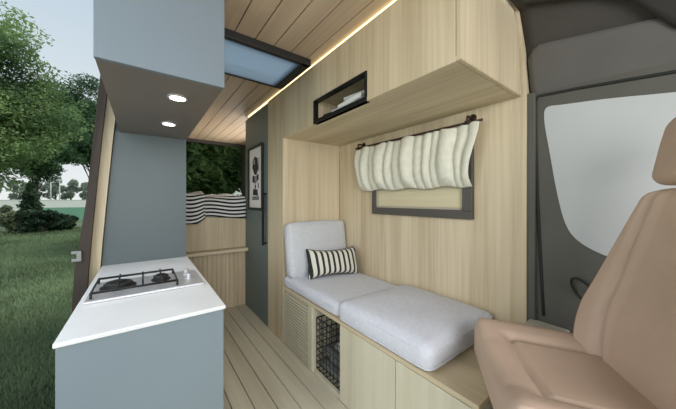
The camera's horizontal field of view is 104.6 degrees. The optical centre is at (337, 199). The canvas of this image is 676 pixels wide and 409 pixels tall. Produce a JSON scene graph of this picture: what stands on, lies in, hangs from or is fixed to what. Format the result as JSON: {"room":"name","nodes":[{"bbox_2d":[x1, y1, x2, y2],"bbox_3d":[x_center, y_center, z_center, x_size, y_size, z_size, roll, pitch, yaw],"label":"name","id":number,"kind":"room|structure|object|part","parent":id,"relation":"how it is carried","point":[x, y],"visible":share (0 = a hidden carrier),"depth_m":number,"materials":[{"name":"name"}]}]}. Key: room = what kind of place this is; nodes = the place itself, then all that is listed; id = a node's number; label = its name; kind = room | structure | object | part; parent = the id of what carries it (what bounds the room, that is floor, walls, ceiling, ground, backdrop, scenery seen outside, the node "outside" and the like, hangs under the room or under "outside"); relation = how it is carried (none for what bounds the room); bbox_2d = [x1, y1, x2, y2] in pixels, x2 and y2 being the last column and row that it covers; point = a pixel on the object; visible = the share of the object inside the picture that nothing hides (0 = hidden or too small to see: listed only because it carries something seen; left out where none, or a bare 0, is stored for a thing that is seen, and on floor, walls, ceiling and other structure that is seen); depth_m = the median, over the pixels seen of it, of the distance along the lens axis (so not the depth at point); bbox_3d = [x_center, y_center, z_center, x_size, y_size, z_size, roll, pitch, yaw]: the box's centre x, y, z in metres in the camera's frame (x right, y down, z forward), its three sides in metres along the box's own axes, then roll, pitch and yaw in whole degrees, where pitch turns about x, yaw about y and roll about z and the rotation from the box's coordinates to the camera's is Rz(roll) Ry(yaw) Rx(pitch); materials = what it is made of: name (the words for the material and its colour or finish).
{"room":"vehicle interior","nodes":[
{"label":"vehicle interior","id":0,"kind":"room"},
{"bbox_2d":[86,75,115,286],"bbox_3d":[-2.127,0.120,2.476,0.212,2.000,1.988,0,0,-37],"label":"wall","id":1,"kind":"structure","parent":0,"point":[110,121],"depth_m":1.69,"materials":[{"name":"brown wood"}]},
{"bbox_2d":[71,90,106,312],"bbox_3d":[-1.548,0.250,1.649,0.178,2.340,0.102,0,0,-37],"label":"trim","id":2,"kind":"structure","parent":1,"relation":"attached to","point":[83,255],"depth_m":1.61,"materials":[{"name":"brown metal"}]},
{"bbox_2d":[93,0,223,139],"bbox_3d":[-0.967,-0.669,1.414,0.395,0.420,1.153,0,0,-37],"label":"upper cabinet","id":3,"kind":"object","parent":1,"relation":"attached to","point":[145,51],"visible":1,"depth_m":1.00,"materials":[{"name":"blue laminate"}]},
{"bbox_3d":[-0.628,-0.669,0.960,0.395,0.420,0.020,0,0,-37],"label":"panel","id":4,"kind":"part","parent":3,"relation":"part of","materials":[{"name":"blue laminate"}]},
{"bbox_3d":[-0.973,-0.468,1.422,0.391,0.015,1.133,0,0,-37],"label":"underside panel","id":5,"kind":"part","parent":3,"relation":"part of","materials":[{"name":"beige laminate"}]},
{"bbox_2d":[161,122,176,125],"bbox_3d":[-1.018,-0.457,1.573,0.080,0.007,0.080,0,0,-37],"label":"recessed light","id":6,"kind":"object","parent":3,"relation":"attached to","point":[162,123],"visible":1,"depth_m":1.57,"materials":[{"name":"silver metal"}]},
{"bbox_2d":[167,94,187,101],"bbox_3d":[-0.719,-0.457,1.173,0.080,0.007,0.080,0,0,-37],"label":"recessed light","id":7,"kind":"object","parent":3,"relation":"attached to","point":[175,97],"visible":1,"depth_m":1.16,"materials":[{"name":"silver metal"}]},
{"bbox_2d":[170,96,184,100],"bbox_3d":[-0.719,-0.456,1.173,0.060,0.004,0.060,0,0,-37],"label":"diffuser","id":8,"kind":"object","parent":7,"relation":"attached to","point":[176,98],"depth_m":1.17,"materials":[{"name":"white plastic"}]},
{"bbox_2d":[186,138,245,198],"bbox_3d":[-2.084,0.240,3.775,1.770,2.360,0.055,0,0,-37],"label":"window frame","id":9,"kind":"structure","parent":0,"point":[188,139],"depth_m":4.10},
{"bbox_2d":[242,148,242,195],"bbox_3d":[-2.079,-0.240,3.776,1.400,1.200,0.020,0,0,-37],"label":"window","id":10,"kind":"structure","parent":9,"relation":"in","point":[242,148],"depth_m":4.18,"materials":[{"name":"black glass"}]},
{"bbox_2d":[224,304,347,408],"bbox_3d":[-0.700,1.145,1.910,1.680,0.050,4.600,0,0,-37],"label":"floor","id":11,"kind":"structure","parent":0,"point":[262,371],"depth_m":1.69,"materials":[{"name":"brown wood"}]},
{"bbox_2d":[55,309,223,408],"bbox_3d":[-0.998,0.782,1.382,0.478,0.675,1.127,0,0,-37],"label":"base cabinet","id":12,"kind":"object","parent":11,"relation":"on","point":[177,364],"visible":0.55,"depth_m":0.93,"materials":[{"name":"blue laminate"}]},
{"bbox_2d":[52,256,225,348],"bbox_3d":[-1.000,0.438,1.387,0.488,0.015,1.157,0,0,-37],"label":"countertop","id":13,"kind":"structure","parent":12,"relation":"on","point":[89,322],"depth_m":1.05,"materials":[{"name":"white stone"}]},
{"bbox_2d":[83,268,203,304],"bbox_3d":[-0.951,0.407,1.321,0.447,0.046,0.315,0,0,-37],"label":"gas hob","id":14,"kind":"object","parent":13,"relation":"in","point":[119,288],"visible":1,"depth_m":1.25,"materials":[{"name":"silver metal"}]},
{"bbox_3d":[-1.056,0.404,1.258,0.138,0.028,0.138,0,0,-37],"label":"burner","id":15,"kind":"part","parent":14,"relation":"part of","materials":[{"name":"black metal"}]},
{"bbox_3d":[-0.929,0.404,1.372,0.085,0.028,0.085,0,0,-37],"label":"burner","id":16,"kind":"part","parent":14,"relation":"part of","materials":[{"name":"black metal"}]},
{"bbox_3d":[-0.800,0.404,1.399,0.036,0.029,0.036,0,0,-37],"label":"control knob","id":17,"kind":"part","parent":14,"relation":"part of","materials":[{"name":"silver metal"}]},
{"bbox_2d":[102,122,185,265],"bbox_3d":[-1.489,0.121,2.027,0.491,1.998,0.451,0,0,-37],"label":"partition panel","id":18,"kind":"object","parent":11,"relation":"on","point":[146,212],"visible":0.51,"depth_m":1.84,"materials":[{"name":"laminate"}]},
{"bbox_2d":[186,217,245,307],"bbox_3d":[-1.609,0.585,3.188,1.630,1.070,1.346,0,0,-37],"label":"platform bed","id":19,"kind":"object","parent":11,"relation":"on","point":[225,273],"visible":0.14,"depth_m":2.67,"materials":[{"name":"brown wood"}]},
{"bbox_2d":[186,191,204,223],"bbox_3d":[-1.599,0.078,2.660,0.339,0.340,0.664,0,0,-37],"label":"throw","id":20,"kind":"object","parent":19,"relation":"on","point":[195,201],"visible":0.36,"depth_m":2.46,"materials":[{"name":"fabric"}]},
{"bbox_3d":[-1.304,0.320,2.595,0.950,0.360,0.020,0,0,-37],"label":"panel","id":21,"kind":"part","parent":19,"relation":"part of","materials":[{"name":"brown wood"}]},
{"bbox_2d":[186,246,247,257],"bbox_3d":[-1.310,0.511,2.509,0.857,0.033,0.119,0,0,-37],"label":"shelf","id":22,"kind":"object","parent":19,"relation":"attached to","point":[242,248],"visible":0.6,"depth_m":2.56,"materials":[{"name":"brown wood"}]},
{"bbox_3d":[-1.302,0.810,2.592,0.950,0.620,0.026,0,0,-37],"label":"slatted panel","id":23,"kind":"part","parent":19,"relation":"part of","materials":[{"name":"brown wood"}]},
{"bbox_2d":[205,194,245,217],"bbox_3d":[-1.491,0.061,2.951,0.617,0.270,0.926,0,0,-37],"label":"duvet","id":24,"kind":"object","parent":19,"relation":"on","point":[219,205],"visible":0.5,"depth_m":2.66,"materials":[{"name":"fabric"}]},
{"bbox_2d":[246,104,267,325],"bbox_3d":[-0.602,0.125,2.705,0.588,1.990,0.627,0,0,-37],"label":"wardrobe","id":25,"kind":"object","parent":11,"relation":"on","point":[257,124],"visible":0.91,"depth_m":2.49,"materials":[{"name":"laminate"}]},
{"bbox_2d":[248,142,263,209],"bbox_3d":[-0.800,-0.214,2.528,0.022,0.618,0.400,0,0,-37],"label":"framed print","id":26,"kind":"object","parent":25,"relation":"attached to","point":[255,153],"visible":0.93,"depth_m":2.51,"materials":[{"name":"white paper"}]},
{"bbox_3d":[-0.652,0.165,2.314,0.041,0.470,0.026,0,0,-37],"label":"handle","id":27,"kind":"part","parent":25,"relation":"part of","materials":[{"name":"black metal"}]},
{"bbox_2d":[268,90,338,341],"bbox_3d":[-0.302,0.126,2.342,0.556,1.988,0.307,0,0,-37],"label":"wall","id":28,"kind":"structure","parent":11,"relation":"on","point":[303,176],"depth_m":2.19,"materials":[{"name":"brown wood"}]},
{"bbox_2d":[283,286,492,408],"bbox_3d":[0.238,0.897,1.619,0.557,0.445,1.492,0,0,-37],"label":"storage bench","id":29,"kind":"object","parent":11,"relation":"on","point":[372,376],"visible":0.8,"depth_m":1.22,"materials":[{"name":"brown wood"}]},
{"bbox_3d":[-0.305,0.907,1.908,0.029,0.418,0.376,0,0,-37],"label":"louvred panel","id":30,"kind":"part","parent":29,"relation":"part of","materials":[{"name":"brown wood"}]},
{"bbox_3d":[-0.175,0.907,1.732,0.030,0.418,0.057,0,0,-37],"label":"divider post","id":31,"kind":"part","parent":29,"relation":"part of","materials":[{"name":"brown wood"}]},
{"bbox_2d":[316,315,339,390],"bbox_3d":[0.066,0.928,1.689,0.321,0.335,0.267,0,0,-37],"label":"wire basket","id":32,"kind":"object","parent":29,"relation":"in","point":[321,316],"visible":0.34,"depth_m":1.62,"materials":[{"name":"black metal"}]},
{"bbox_2d":[320,358,339,381],"bbox_3d":[-0.030,1.055,1.618,0.062,0.059,0.210,0,-2,-37],"label":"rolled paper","id":33,"kind":"object","parent":32,"relation":"in","point":[322,363],"visible":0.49,"depth_m":1.61,"materials":[{"name":"grey paper"}]},
{"bbox_2d":[324,346,339,366],"bbox_3d":[-0.005,0.990,1.636,0.062,0.068,0.212,0,0,-37],"label":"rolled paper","id":34,"kind":"object","parent":32,"relation":"in","point":[331,350],"visible":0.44,"depth_m":1.64,"materials":[{"name":"grey paper"}]},
{"bbox_2d":[334,342,339,352],"bbox_3d":[0.063,0.990,1.687,0.062,0.066,0.212,0,0,-37],"label":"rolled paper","id":35,"kind":"object","parent":32,"relation":"in","point":[335,347],"visible":0.06,"depth_m":1.74,"materials":[{"name":"white paper"}]},
{"bbox_2d":[284,272,395,316],"bbox_3d":[0.004,0.631,1.921,0.566,0.099,0.725,0,0,-37],"label":"seat cushion","id":36,"kind":"object","parent":29,"relation":"on","point":[328,292],"visible":0.56,"depth_m":1.77,"materials":[{"name":"grey fabric"}]},
{"bbox_2d":[284,220,345,277],"bbox_3d":[-0.171,0.387,2.153,0.556,0.431,0.148,0,0,-37],"label":"cushion","id":37,"kind":"object","parent":36,"relation":"on","point":[323,235],"visible":0.69,"depth_m":2.04,"materials":[{"name":"grey fabric"}]},
{"bbox_2d":[306,246,357,279],"bbox_3d":[-0.039,0.483,2.035,0.426,0.226,0.152,0,0,-26],"label":"pillow","id":38,"kind":"object","parent":36,"relation":"on","point":[320,263],"visible":1,"depth_m":1.97,"materials":[{"name":"fabric"}]},
{"bbox_3d":[0.136,0.907,1.305,0.018,0.418,0.398,0,0,-37],"label":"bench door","id":39,"kind":"part","parent":29,"relation":"part of","materials":[{"name":"brown wood"}]},
{"bbox_2d":[339,284,492,370],"bbox_3d":[0.396,0.618,1.389,0.581,0.155,0.601,0,0,-37],"label":"seat cushion","id":40,"kind":"object","parent":29,"relation":"on","point":[426,329],"visible":0.96,"depth_m":1.22,"materials":[{"name":"grey fabric"}]},
{"bbox_3d":[0.362,0.907,1.002,0.018,0.418,0.350,0,0,-37],"label":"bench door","id":41,"kind":"part","parent":29,"relation":"part of","materials":[{"name":"brown wood"}]},
{"bbox_2d":[474,117,675,408],"bbox_3d":[0.751,0.430,0.728,0.600,1.380,0.504,0,0,18],"label":"seat","id":42,"kind":"object","parent":11,"relation":"on","point":[620,351],"visible":1,"depth_m":0.76,"materials":[{"name":"beige leather"}]},
{"bbox_2d":[474,318,657,408],"bbox_3d":[0.694,0.573,0.747,0.480,0.218,0.504,0,0,18],"label":"seat cushion","id":43,"kind":"object","parent":42,"relation":"on","point":[522,366],"depth_m":0.77,"materials":[{"name":"beige leather"}]},
{"bbox_3d":[0.884,0.280,0.684,0.284,0.630,0.484,0,0,18],"label":"backrest","id":44,"kind":"part","parent":42,"relation":"part of","materials":[{"name":"beige leather"}]},
{"bbox_2d":[188,0,509,144],"bbox_3d":[-0.916,-0.895,2.254,1.535,0.030,3.790,0,0,-37],"label":"ceiling","id":45,"kind":"structure","parent":0,"point":[310,29],"depth_m":1.37,"materials":[{"name":"brown wood"}]},
{"bbox_2d":[224,27,310,88],"bbox_3d":[-0.542,-0.864,1.635,0.605,0.048,0.440,0,0,-37],"label":"window","id":46,"kind":"structure","parent":45,"relation":"attached to","point":[248,58],"depth_m":1.60,"materials":[{"name":"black glass"}]},
{"bbox_3d":[-0.553,-0.846,1.633,0.525,0.006,0.390,0,0,-37],"label":"pane","id":47,"kind":"part","parent":46,"relation":"part of","materials":[{"name":"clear glass"}]},
{"bbox_2d":[245,1,529,323],"bbox_3d":[-0.283,0.095,2.723,0.200,2.050,3.795,0,0,-37],"label":"wall","id":48,"kind":"structure","parent":0,"point":[481,262],"depth_m":1.41,"materials":[{"name":"brown wood"}]},
{"bbox_2d":[283,0,521,145],"bbox_3d":[0.215,-0.682,1.640,0.555,0.388,1.434,0,0,-37],"label":"upper cabinet","id":49,"kind":"object","parent":48,"relation":"attached to","point":[416,62],"visible":1,"depth_m":1.20,"materials":[{"name":"brown wood"}]},
{"bbox_3d":[-0.287,-0.678,1.874,0.019,0.376,0.458,0,0,-37],"label":"cabinet door","id":50,"kind":"part","parent":49,"relation":"part of","materials":[{"name":"brown wood"}]},
{"bbox_2d":[248,0,395,117],"bbox_3d":[-0.263,-0.874,1.839,0.008,0.009,2.286,0,0,-37],"label":"led strip","id":51,"kind":"object","parent":49,"relation":"attached to","point":[394,0],"visible":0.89,"depth_m":1.52,"materials":[{"name":"white plastic"}]},
{"bbox_3d":[0.000,-0.752,1.488,0.019,0.228,0.496,0,0,-37],"label":"cabinet door","id":52,"kind":"part","parent":49,"relation":"part of","materials":[{"name":"brown wood"}]},
{"bbox_3d":[0.002,-0.562,1.490,0.035,0.148,0.497,0,0,-37],"label":"shelf frame","id":53,"kind":"part","parent":49,"relation":"part of","materials":[{"name":"black metal"}]},
{"bbox_2d":[331,98,360,111],"bbox_3d":[0.109,-0.525,1.528,0.170,0.028,0.260,0,0,-40],"label":"book","id":54,"kind":"object","parent":49,"relation":"on","point":[360,98],"visible":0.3,"depth_m":1.50,"materials":[{"name":"grey paper"}]},
{"bbox_2d":[338,92,363,106],"bbox_3d":[0.127,-0.552,1.504,0.160,0.026,0.230,0,0,-32],"label":"book","id":55,"kind":"object","parent":54,"relation":"on","point":[361,94],"visible":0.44,"depth_m":1.42,"materials":[{"name":"white paper"}]},
{"bbox_2d":[344,90,363,100],"bbox_3d":[0.152,-0.577,1.486,0.150,0.022,0.190,0,0,-45],"label":"book","id":56,"kind":"object","parent":55,"relation":"on","point":[352,95],"visible":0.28,"depth_m":1.46,"materials":[{"name":"grey paper"}]},
{"bbox_3d":[0.211,-0.497,1.649,0.546,0.018,1.416,0,0,-37],"label":"underside panel","id":57,"kind":"part","parent":49,"relation":"part of","materials":[{"name":"brown wood"}]},
{"bbox_3d":[0.285,-0.678,1.106,0.019,0.376,0.452,0,0,-37],"label":"cabinet door","id":58,"kind":"part","parent":49,"relation":"part of","materials":[{"name":"brown wood"}]},
{"bbox_3d":[0.640,-0.682,1.074,0.550,0.388,0.018,0,0,-37],"label":"panel","id":59,"kind":"part","parent":49,"relation":"part of","materials":[{"name":"brown wood"}]},
{"bbox_2d":[355,114,482,149],"bbox_3d":[0.457,-0.432,1.734,0.072,0.065,0.985,0,0,-37],"label":"curtain rod","id":60,"kind":"object","parent":48,"relation":"attached to","point":[473,117],"visible":0.94,"depth_m":1.52,"materials":[{"name":"brown metal"}]},
{"bbox_2d":[354,121,478,191],"bbox_3d":[0.423,-0.238,1.713,0.097,0.345,0.964,0,0,-37],"label":"curtain","id":61,"kind":"object","parent":60,"relation":"hanging from","point":[441,158],"visible":1,"depth_m":1.61,"materials":[{"name":"beige fabric"}]},
{"bbox_2d":[372,145,473,219],"bbox_3d":[0.500,-0.097,1.718,0.028,0.406,0.767,0,0,-37],"label":"window","id":62,"kind":"structure","parent":48,"relation":"in","point":[440,202],"depth_m":1.62,"materials":[{"name":"grey"}]},
{"bbox_3d":[0.499,-0.095,1.724,0.021,0.310,0.677,0,0,-37],"label":"frame","id":63,"kind":"part","parent":62,"relation":"part of","materials":[{"name":"beige"}]},
{"bbox_2d":[379,187,460,207],"bbox_3d":[0.505,-0.100,1.724,0.006,0.321,0.682,0,0,-37],"label":"blind","id":64,"kind":"object","parent":62,"relation":"attached to","point":[440,197],"depth_m":1.68,"materials":[{"name":"beige fabric"}]},
{"bbox_2d":[528,92,536,319],"bbox_3d":[0.932,0.310,1.242,0.081,1.620,0.029,0,0,-37],"label":"trim","id":65,"kind":"structure","parent":48,"relation":"attached to","point":[532,209],"depth_m":1.22,"materials":[{"name":"grey plastic"}]},
{"bbox_2d":[524,319,569,331],"bbox_3d":[0.910,0.588,1.146,0.110,0.065,0.150,0,0,-37],"label":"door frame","id":66,"kind":"structure","parent":48,"relation":"attached to","point":[536,323],"depth_m":1.16,"materials":[{"name":"beige"}]},
{"bbox_2d":[510,0,656,92],"bbox_3d":[0.578,-0.661,0.157,1.900,0.522,1.350,0,0,-37],"label":"ceiling","id":67,"kind":"structure","parent":48,"relation":"attached to","point":[544,22],"depth_m":1.07,"materials":[{"name":"grey plastic"}]},
{"bbox_2d":[522,0,675,27],"bbox_3d":[1.198,-0.696,0.714,0.183,0.468,1.201,0,0,-37],"label":"trim","id":68,"kind":"structure","parent":48,"relation":"attached to","point":[665,10],"depth_m":0.90,"materials":[{"name":"grey plastic"}]},
{"bbox_2d":[528,18,675,92],"bbox_3d":[1.183,-0.538,0.847,0.076,0.318,0.952,0,0,-37],"label":"trim","id":69,"kind":"structure","parent":48,"relation":"attached to","point":[652,42],"depth_m":1.03,"materials":[{"name":"grey plastic"}]},
{"bbox_2d":[536,61,675,332],"bbox_3d":[1.292,0.300,0.742,0.057,1.600,1.244,0,0,-39],"label":"door","id":70,"kind":"structure","parent":48,"relation":"in","point":[566,268],"depth_m":1.15,"materials":[{"name":"grey plastic"}]},
{"bbox_3d":[1.016,0.375,1.084,0.083,0.110,0.043,0,0,31],"label":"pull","id":71,"kind":"part","parent":70,"relation":"part of","materials":[{"name":"black plastic"}]},
{"bbox_2d":[544,92,675,255],"bbox_3d":[1.228,-0.081,0.819,0.002,0.687,0.947,0,0,-37],"label":"window","id":72,"kind":"structure","parent":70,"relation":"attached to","point":[603,152],"depth_m":1.04,"materials":[{"name":"glass"}]},
{"label":"outside","id":73,"kind":"structure","parent":0,"visible":0},
{"bbox_2d":[0,220,82,408],"bbox_3d":[-44.819,1.680,60.136,180.000,0.001,190.000,0,0,-37],"label":"ground","id":74,"kind":"structure","parent":73,"point":[79,222],"depth_m":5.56,"materials":[{"name":"plant"}]},
{"bbox_2d":[0,204,21,233],"bbox_3d":[-16.180,0.977,12.770,1.230,1.534,0.999,0,0,14],"label":"shrub","id":75,"kind":"object","parent":74,"relation":"on","point":[10,222],"visible":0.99,"depth_m":12.70,"materials":[{"name":"green plant"}]},
{"bbox_2d":[6,180,25,199],"bbox_3d":[-71.226,-1.426,58.368,3.888,6.358,2.396,0,0,-37],"label":"tree","id":76,"kind":"object","parent":74,"relation":"on","point":[14,195],"visible":0.39,"depth_m":58.08,"materials":[{"name":"green plant"}]},
{"bbox_2d":[15,181,44,223],"bbox_3d":[-16.490,0.346,13.982,1.474,2.794,1.449,0,0,14],"label":"tree","id":77,"kind":"object","parent":74,"relation":"on","point":[30,200],"visible":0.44,"depth_m":13.86,"materials":[{"name":"green plant"}]},
{"bbox_2d":[38,183,46,199],"bbox_3d":[-71.582,-1.294,62.447,4.282,6.099,2.430,0,0,-37],"label":"tree","id":78,"kind":"object","parent":74,"relation":"on","point":[41,193],"visible":0.27,"depth_m":62.43,"materials":[{"name":"green plant"}]},
{"bbox_2d":[0,200,85,210],"bbox_3d":[-48.773,0.870,38.667,28.000,1.820,0.360,0,0,-37],"label":"wall","id":79,"kind":"structure","parent":74,"relation":"on","point":[48,203],"depth_m":41.31,"materials":[{"name":"white concrete"}]},
{"bbox_2d":[14,209,75,231],"bbox_3d":[-14.993,1.095,13.453,1.933,1.310,1.622,0,0,-13],"label":"shrub","id":80,"kind":"object","parent":74,"relation":"on","point":[37,220],"visible":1,"depth_m":13.09,"materials":[{"name":"green plant"}]},
{"bbox_2d":[0,1,93,193],"bbox_3d":[-19.667,-4.521,13.931,6.675,12.525,9.825,0,0,41],"label":"leafy tree","id":81,"kind":"object","parent":74,"relation":"on","point":[18,116],"visible":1,"depth_m":14.74,"materials":[{"name":"green plant"}]},
{"bbox_2d":[6,124,91,195],"bbox_3d":[-24.004,-2.596,20.926,6.412,8.675,4.332,0,0,-31],"label":"leafy tree","id":82,"kind":"object","parent":74,"relation":"on","point":[49,168],"visible":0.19,"depth_m":21.20,"materials":[{"name":"green plant"}]},
{"bbox_2d":[43,178,66,199],"bbox_3d":[-67.821,-1.959,62.597,4.167,7.420,2.656,0,0,-37],"label":"tree","id":83,"kind":"object","parent":74,"relation":"on","point":[54,186],"visible":0.83,"depth_m":62.05,"materials":[{"name":"green plant"}]},
{"bbox_2d":[57,179,62,199],"bbox_3d":[-49.567,-0.945,46.552,0.700,5.450,0.200,0,0,-37],"label":"light pole","id":84,"kind":"object","parent":74,"relation":"on","point":[59,180],"visible":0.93,"depth_m":46.49,"materials":[{"name":"grey metal"}]},
{"bbox_2d":[43,206,84,219],"bbox_3d":[-21.802,1.125,21.220,3.650,1.210,0.085,0,0,-37],"label":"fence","id":85,"kind":"object","parent":74,"relation":"on","point":[76,211],"visible":0.3,"depth_m":21.28,"materials":[{"name":"green metal"}]},
{"bbox_2d":[54,213,78,230],"bbox_3d":[-15.031,1.256,14.300,1.213,1.099,1.264,0,0,-37],"label":"shrub","id":86,"kind":"object","parent":74,"relation":"on","point":[74,218],"visible":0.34,"depth_m":14.43,"materials":[{"name":"green plant"}]},
{"bbox_2d":[60,179,79,199],"bbox_3d":[-67.941,-1.873,66.295,4.168,7.246,3.003,0,0,-37],"label":"tree","id":87,"kind":"object","parent":74,"relation":"on","point":[72,187],"visible":0.93,"depth_m":65.95,"materials":[{"name":"green plant"}]},
{"bbox_2d":[45,72,99,178],"bbox_3d":[-24.475,-5.199,25.242,5.723,13.877,6.976,0,0,35],"label":"leafy tree","id":88,"kind":"object","parent":74,"relation":"on","point":[90,112],"visible":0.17,"depth_m":24.35,"materials":[{"name":"green plant"}]},
{"bbox_2d":[77,182,87,199],"bbox_3d":[-63.760,-1.453,66.174,3.576,6.416,2.370,0,0,-37],"label":"tree","id":89,"kind":"object","parent":74,"relation":"on","point":[84,186],"visible":0.61,"depth_m":65.66,"materials":[{"name":"green plant"}]},
{"bbox_2d":[186,142,237,194],"bbox_3d":[-5.758,-1.633,9.224,3.803,6.759,4.089,0,0,40],"label":"tree","id":90,"kind":"object","parent":74,"relation":"on","point":[200,160],"visible":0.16,"depth_m":9.30,"materials":[{"name":"green plant"}]},
{"bbox_2d":[208,146,241,195],"bbox_3d":[-7.422,-2.043,15.893,5.579,7.581,6.444,0,0,-37],"label":"tree","id":91,"kind":"object","parent":74,"relation":"on","point":[234,181],"visible":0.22,"depth_m":14.49,"materials":[{"name":"green plant"}]},
{"bbox_2d":[236,150,241,192],"bbox_3d":[-2.615,-1.890,12.398,4.144,7.275,4.254,0,0,-37],"label":"tree","id":92,"kind":"object","parent":74,"relation":"on","point":[240,158],"visible":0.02,"depth_m":11.53,"materials":[{"name":"green plant"}]}
]}

